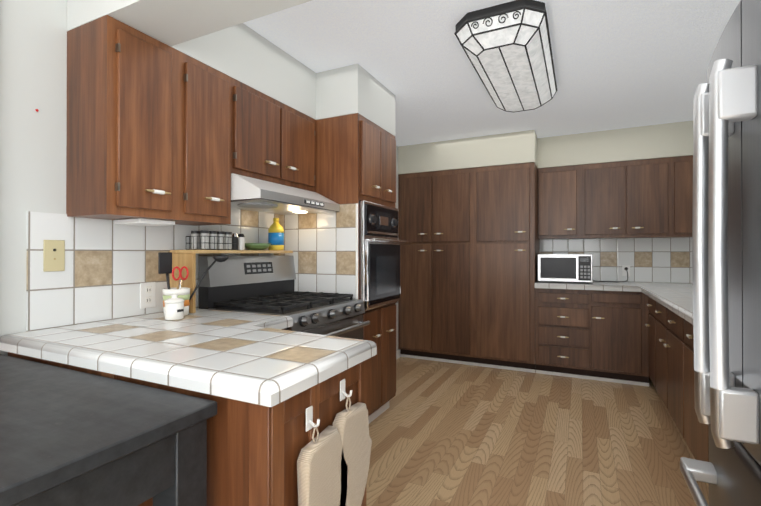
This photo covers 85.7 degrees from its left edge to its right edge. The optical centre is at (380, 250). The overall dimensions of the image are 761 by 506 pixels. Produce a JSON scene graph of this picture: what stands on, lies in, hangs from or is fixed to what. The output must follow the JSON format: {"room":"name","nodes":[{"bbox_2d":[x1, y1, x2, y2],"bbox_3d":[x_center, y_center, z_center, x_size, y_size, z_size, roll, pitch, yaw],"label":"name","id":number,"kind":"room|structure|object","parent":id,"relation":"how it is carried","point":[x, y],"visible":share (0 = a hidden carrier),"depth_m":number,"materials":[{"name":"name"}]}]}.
{"room":"kitchen","nodes":[
{"label":"kitchen","id":0,"kind":"room"},
{"bbox_2d":[0,0,399,358],"bbox_3d":[-1.365,-0.003,1.655,0.132,2.448,8.360,0,0,26],"label":"wall","id":1,"kind":"structure","parent":0,"point":[110,266],"depth_m":1.63,"materials":[{"name":"white paint"}]},
{"bbox_2d":[43,240,64,271],"bbox_3d":[-1.300,0.019,1.636,0.008,0.125,0.073,0,0,26],"label":"outlet","id":2,"kind":"object","parent":1,"relation":"attached to","point":[53,255],"visible":1,"depth_m":1.63,"materials":[{"name":"beige plastic"}]},
{"bbox_2d":[66,15,185,225],"bbox_3d":[-1.093,-0.521,1.758,0.291,0.762,0.302,0,0,26],"label":"upper cabinet","id":3,"kind":"object","parent":1,"relation":"attached to","point":[159,133],"depth_m":1.65,"materials":[{"name":"brown wood"}]},
{"bbox_2d":[140,282,155,308],"bbox_3d":[-1.128,0.215,1.991,0.008,0.123,0.077,0,0,26],"label":"duplex electrical outlet","id":4,"kind":"object","parent":1,"relation":"attached to","point":[148,295],"visible":1,"depth_m":1.99,"materials":[{"name":"white plastic"}]},
{"bbox_2d":[142,55,237,225],"bbox_3d":[-0.958,-0.520,2.036,0.291,0.762,0.317,0,0,26],"label":"upper cabinet","id":5,"kind":"object","parent":1,"relation":"attached to","point":[211,94],"depth_m":1.98,"materials":[{"name":"brown wood"}]},
{"bbox_2d":[170,250,292,312],"bbox_3d":[-0.828,0.152,2.408,0.171,0.312,0.785,0,0,26],"label":"shelf","id":6,"kind":"object","parent":1,"relation":"attached to","point":[182,258],"visible":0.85,"depth_m":2.05,"materials":[{"name":"brown wood"}]},
{"bbox_2d":[186,230,236,249],"bbox_3d":[-0.915,-0.056,2.229,0.143,0.100,0.218,0,0,26],"label":"spice rack","id":7,"kind":"object","parent":6,"relation":"on","point":[210,240],"visible":1,"depth_m":2.17,"materials":[{"name":"black metal"}]},
{"bbox_2d":[232,233,244,249],"bbox_3d":[-0.824,-0.052,2.371,0.041,0.095,0.092,0,0,26],"label":"salt","id":8,"kind":"object","parent":6,"relation":"on","point":[240,241],"visible":0.83,"depth_m":2.37,"materials":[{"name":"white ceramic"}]},
{"bbox_2d":[245,243,270,249],"bbox_3d":[-0.765,-0.025,2.537,0.176,0.042,0.176,0,0,26],"label":"bowl","id":9,"kind":"object","parent":6,"relation":"on","point":[256,246],"visible":0.9,"depth_m":2.48,"materials":[{"name":"green ceramic"}]},
{"bbox_2d":[268,218,283,249],"bbox_3d":[-0.687,-0.110,2.699,0.101,0.212,0.101,0,0,26],"label":"oil bottle","id":10,"kind":"object","parent":6,"relation":"on","point":[276,235],"visible":0.94,"depth_m":2.66,"materials":[{"name":"yellow plastic"}]},
{"bbox_2d":[238,81,285,184],"bbox_3d":[-0.806,-0.652,2.348,0.291,0.495,0.375,0,0,26],"label":"upper cabinet","id":11,"kind":"object","parent":1,"relation":"attached to","point":[261,118],"depth_m":2.30,"materials":[{"name":"brown wood"}]},
{"bbox_2d":[231,173,339,214],"bbox_3d":[-0.640,-0.325,2.477,0.475,0.150,0.747,0,0,26],"label":"range hood","id":12,"kind":"object","parent":1,"relation":"attached to","point":[252,194],"visible":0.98,"depth_m":2.27,"materials":[{"name":"silver metal"}]},
{"bbox_2d":[286,105,315,191],"bbox_3d":[-0.640,-0.650,2.690,0.291,0.495,0.386,0,0,26],"label":"upper cabinet","id":13,"kind":"object","parent":1,"relation":"attached to","point":[300,128],"depth_m":2.63,"materials":[{"name":"brown wood"}]},
{"bbox_2d":[243,0,739,146],"bbox_3d":[0.004,-1.259,1.095,3.850,0.060,8.540,0,0,26],"label":"ceiling","id":14,"kind":"structure","parent":0,"point":[620,64],"depth_m":2.58,"materials":[{"name":"white paint"}]},
{"bbox_2d":[67,0,394,135],"bbox_3d":[-0.292,-1.061,2.301,1.258,0.320,1.999,0,0,26],"label":"soffit","id":15,"kind":"structure","parent":14,"relation":"attached to","point":[219,35],"depth_m":2.16,"materials":[{"name":"white paint"}]},
{"bbox_2d":[454,0,556,112],"bbox_3d":[0.846,-1.137,2.609,0.464,0.164,1.274,0,0,26],"label":"ceiling light fixture","id":16,"kind":"object","parent":14,"relation":"attached to","point":[507,48],"visible":1,"depth_m":2.22,"materials":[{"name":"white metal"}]},
{"bbox_2d":[398,121,692,173],"bbox_3d":[1.701,-1.052,4.354,3.046,0.320,0.588,0,0,26],"label":"soffit","id":17,"kind":"structure","parent":14,"relation":"attached to","point":[650,142],"depth_m":4.22,"materials":[{"name":"beige paint"}]},
{"bbox_2d":[366,357,708,505],"bbox_3d":[0.004,1.249,1.083,3.850,0.060,8.540,0,0,26],"label":"floor","id":18,"kind":"structure","parent":0,"point":[447,434],"depth_m":2.61,"materials":[{"name":"laminate"}]},
{"bbox_2d":[0,354,216,505],"bbox_3d":[-1.237,0.788,0.478,1.070,0.855,1.662,0,0,26],"label":"table","id":19,"kind":"object","parent":18,"relation":"on","point":[69,437],"visible":1,"depth_m":0.88,"materials":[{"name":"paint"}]},
{"bbox_2d":[0,308,376,505],"bbox_3d":[-0.628,0.764,1.581,1.259,0.915,0.848,0,0,26],"label":"kitchen peninsula","id":20,"kind":"object","parent":18,"relation":"on","point":[264,381],"depth_m":1.15,"materials":[{"name":"white tile"}]},
{"bbox_2d":[164,294,183,319],"bbox_3d":[-0.928,0.250,1.847,0.082,0.112,0.082,0,0,26],"label":"canister","id":21,"kind":"object","parent":20,"relation":"on","point":[174,307],"visible":0.98,"depth_m":1.82,"materials":[{"name":"white ceramic"}]},
{"bbox_2d":[158,252,228,315],"bbox_3d":[-0.912,0.157,2.014,0.183,0.300,0.302,0,0,26],"label":"utensil crock","id":22,"kind":"object","parent":20,"relation":"on","point":[164,262],"visible":0.71,"depth_m":1.94,"materials":[{"name":"white ceramic"}]},
{"bbox_2d":[297,379,371,505],"bbox_3d":[-0.120,0.610,1.186,0.040,0.442,0.357,0,0,26],"label":"oven mitts","id":23,"kind":"object","parent":20,"relation":"hanging from","point":[333,462],"visible":0.98,"depth_m":1.15,"materials":[{"name":"beige fabric"}]},
{"bbox_2d":[199,256,369,339],"bbox_3d":[-0.520,0.628,2.418,0.683,1.195,0.739,0,0,26],"label":"gas range","id":24,"kind":"object","parent":18,"relation":"on","point":[257,284],"visible":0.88,"depth_m":2.36,"materials":[{"name":"silver metal"}]},
{"bbox_2d":[284,113,395,422],"bbox_3d":[-0.263,0.166,3.050,0.650,2.124,0.616,0,0,26],"label":"tall cabinet","id":25,"kind":"object","parent":18,"relation":"on","point":[355,158],"visible":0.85,"depth_m":2.78,"materials":[{"name":"brown wood"}]},
{"bbox_2d":[359,200,406,310],"bbox_3d":[-0.214,0.034,3.033,0.658,0.724,0.557,0,0,26],"label":"wall oven","id":26,"kind":"object","parent":25,"relation":"in","point":[379,264],"visible":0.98,"depth_m":2.81,"materials":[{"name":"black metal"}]},
{"bbox_2d":[398,168,473,365],"bbox_3d":[0.722,0.175,4.819,0.873,2.124,0.598,0,0,26],"label":"tall cabinet","id":27,"kind":"object","parent":18,"relation":"on","point":[470,249],"depth_m":4.54,"materials":[{"name":"brown wood"}]},
{"bbox_2d":[474,162,539,372],"bbox_3d":[1.390,0.173,4.494,0.613,2.124,0.598,0,0,26],"label":"tall cabinet","id":28,"kind":"object","parent":18,"relation":"on","point":[506,241],"depth_m":4.22,"materials":[{"name":"brown wood"}]},
{"bbox_2d":[535,281,634,384],"bbox_3d":[2.050,0.776,4.142,0.870,0.915,0.634,0,0,26],"label":"base cabinet","id":29,"kind":"object","parent":18,"relation":"on","point":[583,330],"depth_m":3.90,"materials":[{"name":"brown wood"}]},
{"bbox_2d":[537,254,592,283],"bbox_3d":[1.895,0.174,4.215,0.500,0.287,0.382,0,0,26],"label":"microwave","id":30,"kind":"object","parent":29,"relation":"on","point":[565,267],"visible":1,"depth_m":4.04,"materials":[{"name":"white metal"}]},
{"bbox_2d":[635,282,708,461],"bbox_3d":[2.183,0.769,2.650,0.677,0.915,3.200,0,0,26],"label":"base cabinet","id":31,"kind":"object","parent":18,"relation":"on","point":[636,333],"depth_m":2.78,"materials":[{"name":"brown wood"}]},
{"bbox_2d":[680,0,760,505],"bbox_3d":[1.188,0.295,0.837,0.862,1.845,0.905,0,0,26],"label":"refrigerator","id":32,"kind":"object","parent":18,"relation":"on","point":[726,246],"visible":1,"depth_m":0.96,"materials":[{"name":"grey metal"}]},
{"bbox_2d":[540,237,692,282],"bbox_3d":[1.855,0.012,4.666,3.290,2.448,0.128,0,0,26],"label":"wall","id":33,"kind":"structure","parent":0,"point":[662,260],"depth_m":4.22,"materials":[{"name":"white tile"}]},
{"bbox_2d":[538,165,581,238],"bbox_3d":[1.927,-0.510,4.420,0.414,0.758,0.250,0,0,26],"label":"upper cabinet","id":34,"kind":"object","parent":33,"relation":"attached to","point":[559,188],"depth_m":4.31,"materials":[{"name":"brown wood"}]},
{"bbox_2d":[593,265,629,281],"bbox_3d":[2.386,0.233,4.249,0.353,0.171,0.154,0,0,26],"label":"electrical outlet","id":35,"kind":"object","parent":33,"relation":"attached to","point":[625,270],"visible":0.9,"depth_m":4.24,"materials":[{"name":"white plastic"}]},
{"bbox_2d":[582,157,673,238],"bbox_3d":[2.460,-0.511,4.161,0.770,0.758,0.250,0,0,26],"label":"upper cabinet","id":36,"kind":"object","parent":33,"relation":"attached to","point":[648,198],"depth_m":4.04,"materials":[{"name":"brown wood"}]},
{"bbox_2d":[674,155,692,237],"bbox_3d":[2.969,-0.513,3.914,0.363,0.758,0.250,0,0,26],"label":"upper cabinet","id":37,"kind":"object","parent":33,"relation":"attached to","point":[683,165],"depth_m":3.84,"materials":[{"name":"brown wood"}]}
]}

